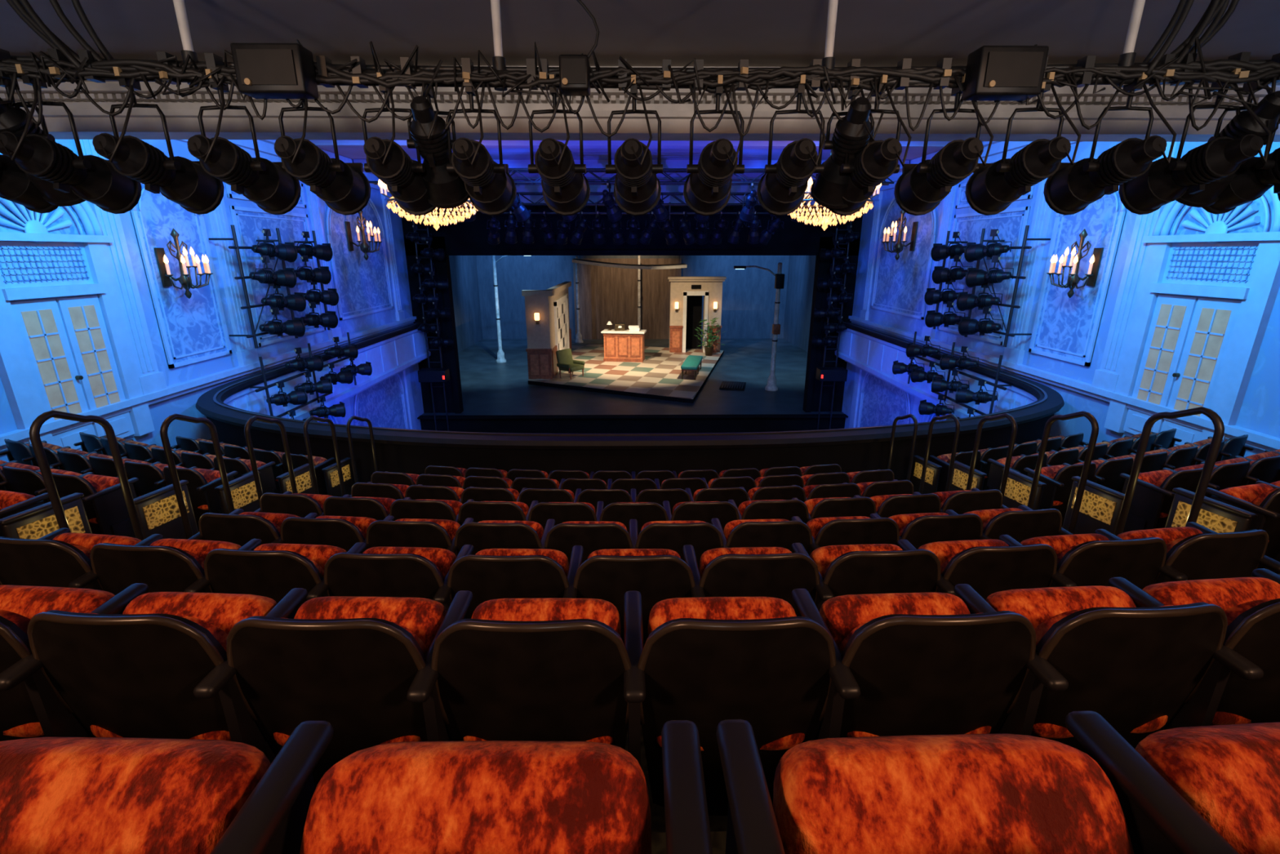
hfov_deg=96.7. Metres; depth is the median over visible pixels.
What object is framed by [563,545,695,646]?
seat
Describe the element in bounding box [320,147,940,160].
ceiling
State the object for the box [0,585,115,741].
seat
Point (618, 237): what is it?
spotlight
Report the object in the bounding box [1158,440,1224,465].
seat
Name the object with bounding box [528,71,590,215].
spotlight
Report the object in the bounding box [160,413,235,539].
handrail
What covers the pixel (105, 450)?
seat
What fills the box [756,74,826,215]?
spotlight
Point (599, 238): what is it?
spotlight
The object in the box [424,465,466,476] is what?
seat
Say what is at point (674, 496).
seat
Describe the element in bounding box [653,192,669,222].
spotlight
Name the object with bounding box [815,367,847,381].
loudspeaker
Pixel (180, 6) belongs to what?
rod
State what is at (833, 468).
seat
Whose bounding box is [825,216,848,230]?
spotlight
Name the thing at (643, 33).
ceiling
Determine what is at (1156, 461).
seat
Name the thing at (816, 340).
spotlight
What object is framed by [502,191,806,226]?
lighting truss
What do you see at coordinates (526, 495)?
seat
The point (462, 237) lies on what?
arch
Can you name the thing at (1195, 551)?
seat
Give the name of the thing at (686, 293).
portal
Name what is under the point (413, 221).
boom
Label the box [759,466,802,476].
seat
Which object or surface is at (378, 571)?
seat
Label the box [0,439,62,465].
seat
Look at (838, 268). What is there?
spotlight
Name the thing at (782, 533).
seat
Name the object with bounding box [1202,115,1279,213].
spotlight
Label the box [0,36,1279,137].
cables
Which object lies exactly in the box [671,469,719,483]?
seat
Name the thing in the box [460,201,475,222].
spotlight
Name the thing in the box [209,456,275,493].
seat
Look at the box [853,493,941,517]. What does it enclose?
seat
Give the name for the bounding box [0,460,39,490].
seat
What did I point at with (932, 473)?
end panel
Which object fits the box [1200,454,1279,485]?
seat
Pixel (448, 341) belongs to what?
spotlight
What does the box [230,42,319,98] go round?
loudspeaker
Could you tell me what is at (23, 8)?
hanging cable
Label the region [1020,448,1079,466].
seat
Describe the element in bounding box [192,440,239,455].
seat
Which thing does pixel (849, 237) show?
spotlight
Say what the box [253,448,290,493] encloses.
seat
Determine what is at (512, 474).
seat
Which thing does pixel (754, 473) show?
seat
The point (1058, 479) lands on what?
seat
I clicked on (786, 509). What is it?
seat
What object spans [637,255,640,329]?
support column
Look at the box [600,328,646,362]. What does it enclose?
reception desk
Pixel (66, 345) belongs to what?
door
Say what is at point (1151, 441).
seat
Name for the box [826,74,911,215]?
spotlight
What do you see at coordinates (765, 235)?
spotlight
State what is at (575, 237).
spotlight
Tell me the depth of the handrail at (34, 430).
3.52 m
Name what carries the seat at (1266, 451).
on the floor at (717, 824)
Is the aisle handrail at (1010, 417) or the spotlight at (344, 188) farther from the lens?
the aisle handrail at (1010, 417)
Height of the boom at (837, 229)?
8.600 m
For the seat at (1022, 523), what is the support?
on the floor at (717, 824)
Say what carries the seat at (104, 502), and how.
on the floor at (717, 824)
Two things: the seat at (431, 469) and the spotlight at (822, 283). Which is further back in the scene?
the spotlight at (822, 283)
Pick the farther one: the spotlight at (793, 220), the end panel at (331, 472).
the spotlight at (793, 220)
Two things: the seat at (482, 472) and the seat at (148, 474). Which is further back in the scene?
the seat at (482, 472)
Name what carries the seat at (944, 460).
on the floor at (717, 824)
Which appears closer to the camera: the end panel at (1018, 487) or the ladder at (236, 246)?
the end panel at (1018, 487)
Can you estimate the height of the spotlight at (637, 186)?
0.703 m
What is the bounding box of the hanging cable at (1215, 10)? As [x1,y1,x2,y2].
[1142,0,1239,75]
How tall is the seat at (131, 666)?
0.853 m
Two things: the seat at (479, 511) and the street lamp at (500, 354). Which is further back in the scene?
the street lamp at (500, 354)
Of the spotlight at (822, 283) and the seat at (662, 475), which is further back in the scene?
the spotlight at (822, 283)
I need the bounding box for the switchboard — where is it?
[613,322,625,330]
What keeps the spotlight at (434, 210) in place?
hanging from the lighting truss at (591, 171)
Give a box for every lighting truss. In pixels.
[368,168,893,185]
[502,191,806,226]
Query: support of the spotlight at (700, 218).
hanging from the lighting truss at (591, 171)
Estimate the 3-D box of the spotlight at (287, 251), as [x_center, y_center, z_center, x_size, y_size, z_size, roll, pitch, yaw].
[-7.317,-3.597,11.306,0.377,0.639,0.831,7,18,21]
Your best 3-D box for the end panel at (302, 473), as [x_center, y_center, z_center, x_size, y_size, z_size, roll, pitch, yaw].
[-3.978,0.823,6.645,0.070,0.685,0.460,4,17,13]
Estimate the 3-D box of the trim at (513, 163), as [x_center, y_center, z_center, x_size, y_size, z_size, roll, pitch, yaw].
[-0.169,-6.509,13.302,15.200,0.210,10.250,0,17,-1]
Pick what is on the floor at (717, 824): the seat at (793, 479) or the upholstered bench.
the seat at (793, 479)
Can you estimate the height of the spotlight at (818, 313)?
0.662 m
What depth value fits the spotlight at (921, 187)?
3.14 m
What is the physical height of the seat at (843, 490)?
0.853 m
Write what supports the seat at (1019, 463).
on the floor at (717, 824)
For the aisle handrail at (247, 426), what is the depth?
5.38 m
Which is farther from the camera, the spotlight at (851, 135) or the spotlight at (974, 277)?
the spotlight at (974, 277)
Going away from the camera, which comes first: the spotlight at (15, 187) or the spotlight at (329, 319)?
the spotlight at (15, 187)
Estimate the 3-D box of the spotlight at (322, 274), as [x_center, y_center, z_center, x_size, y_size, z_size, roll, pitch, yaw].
[-7.330,-3.470,12.599,0.377,0.639,0.831,7,18,22]
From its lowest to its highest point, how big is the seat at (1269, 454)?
0.853 m
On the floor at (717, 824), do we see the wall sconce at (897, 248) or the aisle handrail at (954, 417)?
the aisle handrail at (954, 417)
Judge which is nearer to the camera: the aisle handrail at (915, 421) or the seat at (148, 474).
the seat at (148, 474)
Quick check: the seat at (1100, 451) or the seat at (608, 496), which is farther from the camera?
the seat at (1100, 451)
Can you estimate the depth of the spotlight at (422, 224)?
18.97 m
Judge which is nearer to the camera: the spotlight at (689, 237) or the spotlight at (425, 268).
the spotlight at (689, 237)
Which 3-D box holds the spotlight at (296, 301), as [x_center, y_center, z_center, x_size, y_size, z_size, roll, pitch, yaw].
[-7.315,-2.641,11.597,0.377,0.639,0.831,8,19,24]
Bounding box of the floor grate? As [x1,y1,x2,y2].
[719,381,746,390]
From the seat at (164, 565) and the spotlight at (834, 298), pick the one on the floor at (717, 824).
the seat at (164, 565)
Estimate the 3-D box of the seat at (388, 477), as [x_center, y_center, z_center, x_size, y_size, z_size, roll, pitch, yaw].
[-2.693,0.843,6.393,0.559,0.853,0.420,3,17,8]
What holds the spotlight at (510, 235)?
hanging from the lighting truss at (668, 193)
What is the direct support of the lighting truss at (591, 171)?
hanging from the ceiling at (350, 153)
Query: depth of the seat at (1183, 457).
6.12 m
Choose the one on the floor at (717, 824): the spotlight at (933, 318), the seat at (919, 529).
the seat at (919, 529)
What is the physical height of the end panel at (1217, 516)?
0.685 m
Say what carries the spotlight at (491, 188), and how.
hanging from the cables at (54, 68)
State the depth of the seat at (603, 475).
6.86 m
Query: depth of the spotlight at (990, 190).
3.12 m
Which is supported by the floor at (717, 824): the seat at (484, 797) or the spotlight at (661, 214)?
the seat at (484, 797)
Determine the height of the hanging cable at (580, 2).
0.721 m
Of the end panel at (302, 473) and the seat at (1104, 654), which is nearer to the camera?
the seat at (1104, 654)
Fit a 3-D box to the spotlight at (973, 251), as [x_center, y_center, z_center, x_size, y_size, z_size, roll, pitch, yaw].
[7.040,-3.645,11.463,0.377,0.639,0.831,-8,19,-24]
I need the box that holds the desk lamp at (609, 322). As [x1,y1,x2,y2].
[606,320,612,330]
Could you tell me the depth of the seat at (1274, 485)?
4.15 m
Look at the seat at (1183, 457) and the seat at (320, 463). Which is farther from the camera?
the seat at (320, 463)
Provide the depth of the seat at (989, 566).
2.42 m
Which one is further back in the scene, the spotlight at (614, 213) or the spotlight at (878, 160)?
the spotlight at (614, 213)
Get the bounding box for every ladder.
[208,224,330,348]
[933,225,1050,346]
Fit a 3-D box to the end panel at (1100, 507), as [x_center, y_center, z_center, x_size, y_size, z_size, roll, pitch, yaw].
[3.860,0.821,4.871,0.070,0.685,0.460,-4,17,-13]
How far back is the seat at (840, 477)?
6.11 m
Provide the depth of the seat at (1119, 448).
7.17 m
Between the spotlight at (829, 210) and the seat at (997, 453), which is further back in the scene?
the spotlight at (829, 210)
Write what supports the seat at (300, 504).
on the floor at (717, 824)
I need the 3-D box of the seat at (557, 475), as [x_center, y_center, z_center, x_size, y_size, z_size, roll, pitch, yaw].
[-0.876,0.881,7.135,0.559,0.853,0.420,1,17,2]
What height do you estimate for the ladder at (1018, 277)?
2.300 m
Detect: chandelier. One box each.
[377,178,478,230]
[787,177,881,230]
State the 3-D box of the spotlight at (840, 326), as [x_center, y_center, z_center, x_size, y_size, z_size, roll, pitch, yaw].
[6.977,-3.606,20.089,0.862,0.662,0.391,13,22,37]
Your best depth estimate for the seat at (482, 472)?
6.95 m
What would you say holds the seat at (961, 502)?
on the floor at (717, 824)
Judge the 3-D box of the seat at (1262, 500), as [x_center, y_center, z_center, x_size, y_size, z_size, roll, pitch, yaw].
[4.365,0.737,4.038,0.559,0.853,0.420,-4,18,-14]
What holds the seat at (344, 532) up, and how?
on the floor at (717, 824)
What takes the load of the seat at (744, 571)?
on the floor at (717, 824)
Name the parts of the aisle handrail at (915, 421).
handrail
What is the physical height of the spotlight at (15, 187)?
0.703 m
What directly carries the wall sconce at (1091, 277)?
attached to the wall at (1260, 411)
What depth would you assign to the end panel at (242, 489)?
5.64 m
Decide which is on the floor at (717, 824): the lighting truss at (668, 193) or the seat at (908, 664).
the seat at (908, 664)
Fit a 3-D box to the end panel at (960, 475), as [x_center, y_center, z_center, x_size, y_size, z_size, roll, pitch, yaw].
[3.836,0.796,6.731,0.070,0.685,0.460,-4,18,-14]
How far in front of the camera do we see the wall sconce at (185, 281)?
9.61 m
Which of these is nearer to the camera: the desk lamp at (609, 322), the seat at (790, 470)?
the seat at (790, 470)
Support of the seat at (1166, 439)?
on the floor at (717, 824)
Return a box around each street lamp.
[492,255,508,362]
[574,255,582,342]
[733,262,784,391]
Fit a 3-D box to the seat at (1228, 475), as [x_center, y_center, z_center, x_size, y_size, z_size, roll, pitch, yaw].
[5.105,0.670,5.179,0.559,0.853,0.420,-5,18,-17]
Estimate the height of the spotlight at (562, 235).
0.972 m
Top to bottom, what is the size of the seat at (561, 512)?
0.853 m
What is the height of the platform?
0.180 m
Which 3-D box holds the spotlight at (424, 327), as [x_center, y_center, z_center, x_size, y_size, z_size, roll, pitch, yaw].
[-7.452,-3.560,19.939,0.391,0.662,0.862,11,20,32]
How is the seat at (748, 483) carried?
on the floor at (717, 824)
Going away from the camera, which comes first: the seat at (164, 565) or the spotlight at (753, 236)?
the seat at (164, 565)
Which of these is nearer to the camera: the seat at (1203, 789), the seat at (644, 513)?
the seat at (1203, 789)
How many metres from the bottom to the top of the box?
0.160 m
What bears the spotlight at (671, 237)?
hanging from the lighting truss at (668, 193)
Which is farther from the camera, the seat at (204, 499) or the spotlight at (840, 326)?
the spotlight at (840, 326)
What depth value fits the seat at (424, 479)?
6.07 m
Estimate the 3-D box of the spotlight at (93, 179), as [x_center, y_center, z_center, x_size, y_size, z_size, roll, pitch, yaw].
[-3.115,-1.532,3.050,0.322,0.703,0.663,0,17,0]
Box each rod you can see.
[173,0,198,85]
[490,0,507,91]
[819,0,838,91]
[1112,0,1145,88]
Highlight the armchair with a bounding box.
[555,348,585,379]
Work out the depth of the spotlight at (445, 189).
3.16 m
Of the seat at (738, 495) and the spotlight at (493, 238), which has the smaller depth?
the seat at (738, 495)
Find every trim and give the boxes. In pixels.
[0,65,1279,142]
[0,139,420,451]
[308,139,951,180]
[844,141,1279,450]
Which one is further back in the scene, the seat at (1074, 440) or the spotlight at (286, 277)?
the spotlight at (286, 277)
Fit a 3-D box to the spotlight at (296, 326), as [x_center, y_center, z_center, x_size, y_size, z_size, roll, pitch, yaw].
[-7.311,-2.104,11.551,0.377,0.639,0.831,9,19,27]
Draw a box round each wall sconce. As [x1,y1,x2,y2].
[153,227,213,298]
[344,209,382,260]
[881,209,918,260]
[1046,228,1103,297]
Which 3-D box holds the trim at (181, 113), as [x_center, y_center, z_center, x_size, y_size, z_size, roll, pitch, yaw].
[-0.067,-3.538,5.192,16.005,1.570,0.600,0,17,-1]
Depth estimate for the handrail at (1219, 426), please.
3.60 m
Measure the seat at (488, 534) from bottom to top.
0.853 m
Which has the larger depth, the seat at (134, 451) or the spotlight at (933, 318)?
the spotlight at (933, 318)
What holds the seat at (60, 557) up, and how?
on the floor at (717, 824)
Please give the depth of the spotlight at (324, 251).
12.66 m
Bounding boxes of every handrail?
[29,409,144,540]
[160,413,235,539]
[244,415,297,506]
[302,415,346,496]
[346,415,378,483]
[886,413,917,480]
[919,413,959,493]
[965,413,1017,502]
[1026,410,1098,534]
[1114,406,1224,535]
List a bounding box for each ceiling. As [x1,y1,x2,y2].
[0,0,1279,66]
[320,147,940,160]
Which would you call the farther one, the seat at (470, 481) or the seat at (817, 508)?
the seat at (470, 481)
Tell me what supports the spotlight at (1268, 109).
hanging from the cables at (54, 68)
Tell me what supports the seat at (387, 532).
on the floor at (717, 824)
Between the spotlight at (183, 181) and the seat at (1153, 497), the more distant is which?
the seat at (1153, 497)
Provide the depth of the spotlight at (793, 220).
14.71 m
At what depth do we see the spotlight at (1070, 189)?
3.10 m
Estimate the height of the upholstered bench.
0.670 m
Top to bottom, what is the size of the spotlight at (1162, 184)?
0.703 m
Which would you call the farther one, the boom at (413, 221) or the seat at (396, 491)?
the boom at (413, 221)
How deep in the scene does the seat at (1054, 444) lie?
8.06 m
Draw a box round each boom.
[412,214,448,431]
[817,214,852,430]
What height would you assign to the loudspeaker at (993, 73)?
0.220 m
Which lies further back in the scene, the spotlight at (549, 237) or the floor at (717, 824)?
the spotlight at (549, 237)
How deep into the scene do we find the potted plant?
32.60 m
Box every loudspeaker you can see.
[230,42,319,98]
[417,368,449,382]
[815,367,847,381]
[961,45,1048,101]
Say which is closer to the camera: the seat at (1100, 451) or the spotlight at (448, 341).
the seat at (1100, 451)
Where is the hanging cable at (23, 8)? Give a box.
[6,0,113,71]
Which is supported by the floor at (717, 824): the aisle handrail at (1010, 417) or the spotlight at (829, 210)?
the aisle handrail at (1010, 417)
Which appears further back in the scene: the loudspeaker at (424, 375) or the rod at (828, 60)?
the loudspeaker at (424, 375)
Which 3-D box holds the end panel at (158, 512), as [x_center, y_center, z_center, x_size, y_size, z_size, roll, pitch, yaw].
[-3.961,0.847,4.785,0.070,0.685,0.460,4,17,11]
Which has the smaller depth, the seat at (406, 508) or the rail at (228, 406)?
the seat at (406, 508)
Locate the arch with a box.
[400,180,863,413]
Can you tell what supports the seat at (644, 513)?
on the floor at (717, 824)
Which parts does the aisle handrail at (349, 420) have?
handrail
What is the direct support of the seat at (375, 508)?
on the floor at (717, 824)
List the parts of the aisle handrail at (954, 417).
handrail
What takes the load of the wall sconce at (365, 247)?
attached to the wall at (184, 404)
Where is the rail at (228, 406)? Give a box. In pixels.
[195,320,1064,484]
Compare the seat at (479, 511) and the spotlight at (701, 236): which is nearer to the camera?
the seat at (479, 511)
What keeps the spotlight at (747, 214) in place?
hanging from the lighting truss at (591, 171)
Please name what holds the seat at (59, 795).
on the floor at (717, 824)
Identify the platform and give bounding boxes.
[528,342,724,403]
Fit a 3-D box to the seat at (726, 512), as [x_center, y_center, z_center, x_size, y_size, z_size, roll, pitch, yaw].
[0.464,0.904,4.415,0.559,0.853,0.420,-1,17,-2]
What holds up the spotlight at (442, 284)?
attached to the boom at (413, 221)
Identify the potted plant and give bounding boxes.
[693,317,725,355]
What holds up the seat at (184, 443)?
on the floor at (717, 824)
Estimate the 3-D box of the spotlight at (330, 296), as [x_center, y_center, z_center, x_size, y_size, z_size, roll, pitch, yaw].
[-7.333,-3.050,12.937,0.377,0.639,0.831,7,18,21]
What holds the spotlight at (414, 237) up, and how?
attached to the boom at (413, 221)
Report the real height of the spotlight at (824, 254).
0.662 m
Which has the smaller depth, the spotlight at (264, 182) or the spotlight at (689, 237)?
the spotlight at (264, 182)
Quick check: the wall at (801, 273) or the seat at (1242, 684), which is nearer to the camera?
the seat at (1242, 684)
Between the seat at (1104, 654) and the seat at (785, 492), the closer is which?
the seat at (1104, 654)
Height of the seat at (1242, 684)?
0.853 m
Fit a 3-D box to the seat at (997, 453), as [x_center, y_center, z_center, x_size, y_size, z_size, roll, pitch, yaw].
[4.792,0.637,7.934,0.559,0.853,0.420,-6,18,-18]
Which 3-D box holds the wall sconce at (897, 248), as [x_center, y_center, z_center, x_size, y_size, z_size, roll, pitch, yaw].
[7.257,-5.458,16.092,0.886,1.430,0.888,16,23,42]
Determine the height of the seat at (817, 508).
0.853 m
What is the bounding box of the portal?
[666,276,726,352]
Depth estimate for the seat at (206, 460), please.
6.71 m
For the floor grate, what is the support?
on the floor at (497, 397)
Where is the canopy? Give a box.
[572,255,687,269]
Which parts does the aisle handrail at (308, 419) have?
handrail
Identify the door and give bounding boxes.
[0,153,155,450]
[1103,155,1279,446]
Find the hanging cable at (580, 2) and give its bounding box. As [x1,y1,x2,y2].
[576,0,599,58]
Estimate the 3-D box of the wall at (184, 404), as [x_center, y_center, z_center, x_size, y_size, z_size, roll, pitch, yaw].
[-8.212,-0.830,9.896,0.200,9.500,22.800,0,17,-1]
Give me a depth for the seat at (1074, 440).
8.25 m
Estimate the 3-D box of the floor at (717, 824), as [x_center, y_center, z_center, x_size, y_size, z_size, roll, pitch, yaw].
[-0.053,0.907,5.080,16.000,2.005,12.385,0,17,-1]
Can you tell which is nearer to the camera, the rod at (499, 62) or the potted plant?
the rod at (499, 62)
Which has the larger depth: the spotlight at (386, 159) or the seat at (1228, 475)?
the seat at (1228, 475)
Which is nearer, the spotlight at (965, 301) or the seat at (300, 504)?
the seat at (300, 504)
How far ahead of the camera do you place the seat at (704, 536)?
3.25 m
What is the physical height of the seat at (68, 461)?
0.853 m
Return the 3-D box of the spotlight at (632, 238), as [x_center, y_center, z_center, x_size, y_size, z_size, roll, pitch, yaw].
[-0.212,-6.026,17.241,0.405,0.972,0.886,-1,17,-2]
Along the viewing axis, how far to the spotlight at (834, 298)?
19.72 m
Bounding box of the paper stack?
[628,325,639,331]
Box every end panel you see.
[0,493,92,539]
[133,480,198,539]
[214,471,260,514]
[275,463,314,493]
[321,457,353,497]
[911,455,942,493]
[949,460,986,491]
[1002,467,1046,510]
[1062,475,1124,534]
[1164,487,1257,533]
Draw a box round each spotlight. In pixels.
[0,60,142,213]
[0,78,85,206]
[0,154,58,213]
[92,66,224,214]
[186,68,301,214]
[248,255,296,288]
[251,228,297,262]
[258,306,305,337]
[261,282,306,311]
[274,98,370,215]
[293,255,331,284]
[295,231,333,261]
[301,301,337,328]
[303,280,338,306]
[361,69,435,215]
[404,224,432,244]
[406,86,470,208]
[409,255,435,275]
[412,286,438,304]
[417,217,442,230]
[417,315,440,333]
[420,240,444,260]
[422,209,435,221]
[422,271,448,290]
[426,301,450,319]
[429,329,453,347]
[445,79,516,215]
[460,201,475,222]
[486,215,500,244]
[503,210,517,244]
[511,183,530,222]
[520,214,535,244]
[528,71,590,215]
[539,210,555,244]
[555,215,571,244]
[562,213,577,222]
[568,210,591,244]
[591,210,606,244]
[602,182,622,222]
[605,75,662,215]
[608,219,626,244]
[626,215,639,244]
[638,210,661,244]
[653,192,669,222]
[661,212,678,244]
[678,210,697,244]
[683,75,744,215]
[694,213,709,222]
[695,220,709,244]
[709,210,728,244]
[725,210,746,244]
[739,182,758,222]
[746,210,761,244]
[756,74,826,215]
[759,213,783,244]
[790,201,805,222]
[810,88,884,208]
[811,329,836,346]
[813,300,839,319]
[817,271,842,290]
[819,240,845,260]
[823,315,849,333]
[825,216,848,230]
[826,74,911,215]
[826,209,842,222]
[826,285,853,304]
[829,255,855,275]
[832,224,859,245]
[893,73,993,215]
[924,279,964,305]
[924,301,964,327]
[930,231,966,261]
[931,255,972,284]
[955,282,1002,311]
[958,306,1004,335]
[964,71,1080,215]
[964,229,1012,262]
[964,255,1013,287]
[1043,72,1176,214]
[1118,68,1271,214]
[1175,81,1279,207]
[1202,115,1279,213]
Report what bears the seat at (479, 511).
on the floor at (717, 824)
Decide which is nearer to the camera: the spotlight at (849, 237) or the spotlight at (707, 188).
the spotlight at (707, 188)
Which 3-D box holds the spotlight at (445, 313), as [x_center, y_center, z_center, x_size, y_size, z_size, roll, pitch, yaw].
[-7.052,-4.039,19.797,0.391,0.662,0.862,11,20,33]
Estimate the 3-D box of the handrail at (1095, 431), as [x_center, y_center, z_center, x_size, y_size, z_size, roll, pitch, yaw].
[3.464,0.526,4.717,0.097,1.400,0.470,-3,17,-11]
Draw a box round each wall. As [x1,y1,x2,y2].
[0,139,423,462]
[448,255,482,352]
[782,255,816,351]
[841,141,1279,457]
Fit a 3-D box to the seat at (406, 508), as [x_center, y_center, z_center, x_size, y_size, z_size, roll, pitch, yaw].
[-1.634,0.893,4.452,0.559,0.853,0.420,1,17,4]
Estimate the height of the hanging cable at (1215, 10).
0.786 m
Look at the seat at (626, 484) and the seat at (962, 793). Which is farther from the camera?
the seat at (626, 484)
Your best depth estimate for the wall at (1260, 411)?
10.32 m
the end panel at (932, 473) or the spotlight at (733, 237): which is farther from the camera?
the spotlight at (733, 237)
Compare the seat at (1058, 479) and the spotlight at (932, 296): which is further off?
the spotlight at (932, 296)
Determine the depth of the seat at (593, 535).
3.25 m
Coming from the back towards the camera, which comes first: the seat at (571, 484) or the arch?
the arch
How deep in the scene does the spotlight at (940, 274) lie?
12.76 m
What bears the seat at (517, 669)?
on the floor at (717, 824)
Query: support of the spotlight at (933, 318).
attached to the ladder at (1018, 277)
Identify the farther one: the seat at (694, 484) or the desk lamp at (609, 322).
the desk lamp at (609, 322)
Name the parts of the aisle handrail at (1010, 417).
handrail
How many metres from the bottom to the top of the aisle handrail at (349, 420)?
1.400 m
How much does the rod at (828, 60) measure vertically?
0.790 m
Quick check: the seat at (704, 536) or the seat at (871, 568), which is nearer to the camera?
the seat at (871, 568)
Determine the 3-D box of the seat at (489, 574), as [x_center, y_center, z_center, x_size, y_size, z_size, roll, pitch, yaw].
[-0.566,0.879,2.575,0.559,0.853,0.420,0,17,1]
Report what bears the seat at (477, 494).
on the floor at (717, 824)
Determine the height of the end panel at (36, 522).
0.685 m
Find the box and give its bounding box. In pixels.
[558,54,590,95]
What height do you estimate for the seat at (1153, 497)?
0.853 m
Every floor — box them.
[198,435,1279,853]
[417,337,848,433]
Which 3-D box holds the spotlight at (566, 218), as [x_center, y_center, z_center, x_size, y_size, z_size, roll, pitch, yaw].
[-1.952,-5.721,14.480,0.391,0.938,0.855,10,20,30]
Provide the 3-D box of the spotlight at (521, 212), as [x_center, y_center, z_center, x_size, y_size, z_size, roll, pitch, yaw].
[-3.155,-5.717,14.469,0.391,0.938,0.855,9,19,26]
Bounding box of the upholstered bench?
[680,355,702,379]
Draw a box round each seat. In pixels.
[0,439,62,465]
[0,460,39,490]
[0,466,81,503]
[0,489,48,537]
[0,528,142,588]
[0,582,277,741]
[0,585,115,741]
[0,737,270,853]
[22,444,88,469]
[34,471,138,537]
[49,450,112,474]
[68,533,241,595]
[73,431,125,453]
[80,455,151,477]
[94,437,148,457]
[115,461,186,497]
[120,442,173,462]
[144,447,201,464]
[154,466,238,531]
[170,435,212,451]
[175,452,231,469]
[183,538,346,610]
[187,508,301,546]
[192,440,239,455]
[193,587,447,787]
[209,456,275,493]
[210,720,712,853]
[222,444,264,459]
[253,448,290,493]
[254,491,332,517]
[271,512,377,551]
[275,453,334,494]
[306,542,456,600]
[317,494,395,519]
[350,481,409,499]
[360,515,460,553]
[370,471,418,485]
[382,497,462,520]
[404,484,464,501]
[406,590,631,749]
[415,474,465,487]
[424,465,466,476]
[432,544,568,618]
[446,517,543,556]
[453,499,528,525]
[458,486,519,503]
[461,475,512,488]
[463,467,507,478]
[505,469,548,481]
[509,477,559,493]
[515,487,574,507]
[525,500,597,529]
[538,519,632,564]
[546,470,589,484]
[558,478,607,495]
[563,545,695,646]
[573,488,632,512]
[589,470,631,486]
[595,501,668,534]
[607,478,657,496]
[623,591,835,815]
[628,519,723,570]
[630,488,691,515]
[631,470,675,486]
[653,477,706,496]
[662,500,739,531]
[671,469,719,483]
[682,544,819,616]
[684,487,749,507]
[701,476,755,493]
[711,518,813,555]
[714,467,760,479]
[715,719,1133,853]
[727,499,808,524]
[739,485,805,502]
[750,474,804,488]
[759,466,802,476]
[791,483,861,502]
[791,497,875,521]
[791,515,899,555]
[791,542,941,611]
[791,588,1035,740]
[800,463,841,475]
[801,471,849,486]
[836,469,893,484]
[843,479,913,497]
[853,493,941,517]
[870,512,982,549]
[897,538,1057,599]
[913,488,1008,514]
[928,450,981,492]
[945,504,1072,542]
[953,583,1227,758]
[960,446,1008,490]
[986,441,1037,456]
[986,453,1047,490]
[999,533,1167,589]
[1014,437,1062,453]
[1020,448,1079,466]
[1023,462,1096,526]
[1036,432,1088,450]
[1049,444,1107,463]
[1062,457,1133,492]
[1065,711,1279,853]
[1077,438,1133,459]
[1094,521,1279,583]
[1097,451,1167,493]
[1102,433,1156,454]
[1108,577,1279,729]
[1120,467,1203,532]
[1124,428,1182,451]
[1129,445,1197,470]
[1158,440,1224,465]
[1161,461,1250,497]
[1184,434,1254,462]
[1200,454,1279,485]
[1205,483,1279,559]
[1234,451,1279,481]
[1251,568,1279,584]
[1255,480,1279,573]
[1264,448,1279,453]
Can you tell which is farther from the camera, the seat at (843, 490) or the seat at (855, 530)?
the seat at (843, 490)
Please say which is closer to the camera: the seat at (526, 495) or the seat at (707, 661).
the seat at (707, 661)
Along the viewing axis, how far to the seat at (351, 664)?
1.47 m
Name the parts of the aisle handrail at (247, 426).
handrail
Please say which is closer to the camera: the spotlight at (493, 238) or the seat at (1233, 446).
the seat at (1233, 446)
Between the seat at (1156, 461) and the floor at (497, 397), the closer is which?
the seat at (1156, 461)
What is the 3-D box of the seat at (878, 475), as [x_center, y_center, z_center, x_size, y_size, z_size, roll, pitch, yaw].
[2.542,0.826,6.448,0.590,0.853,0.420,-3,17,-9]
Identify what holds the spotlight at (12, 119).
hanging from the cables at (54, 68)
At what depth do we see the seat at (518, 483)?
5.98 m
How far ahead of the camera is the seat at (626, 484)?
5.96 m
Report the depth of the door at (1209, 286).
7.98 m
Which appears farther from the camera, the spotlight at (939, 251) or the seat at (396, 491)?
the spotlight at (939, 251)
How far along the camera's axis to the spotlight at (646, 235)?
17.17 m
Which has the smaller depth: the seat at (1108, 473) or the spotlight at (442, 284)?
the seat at (1108, 473)
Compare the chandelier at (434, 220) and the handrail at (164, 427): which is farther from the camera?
the chandelier at (434, 220)
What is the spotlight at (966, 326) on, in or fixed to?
attached to the ladder at (1018, 277)

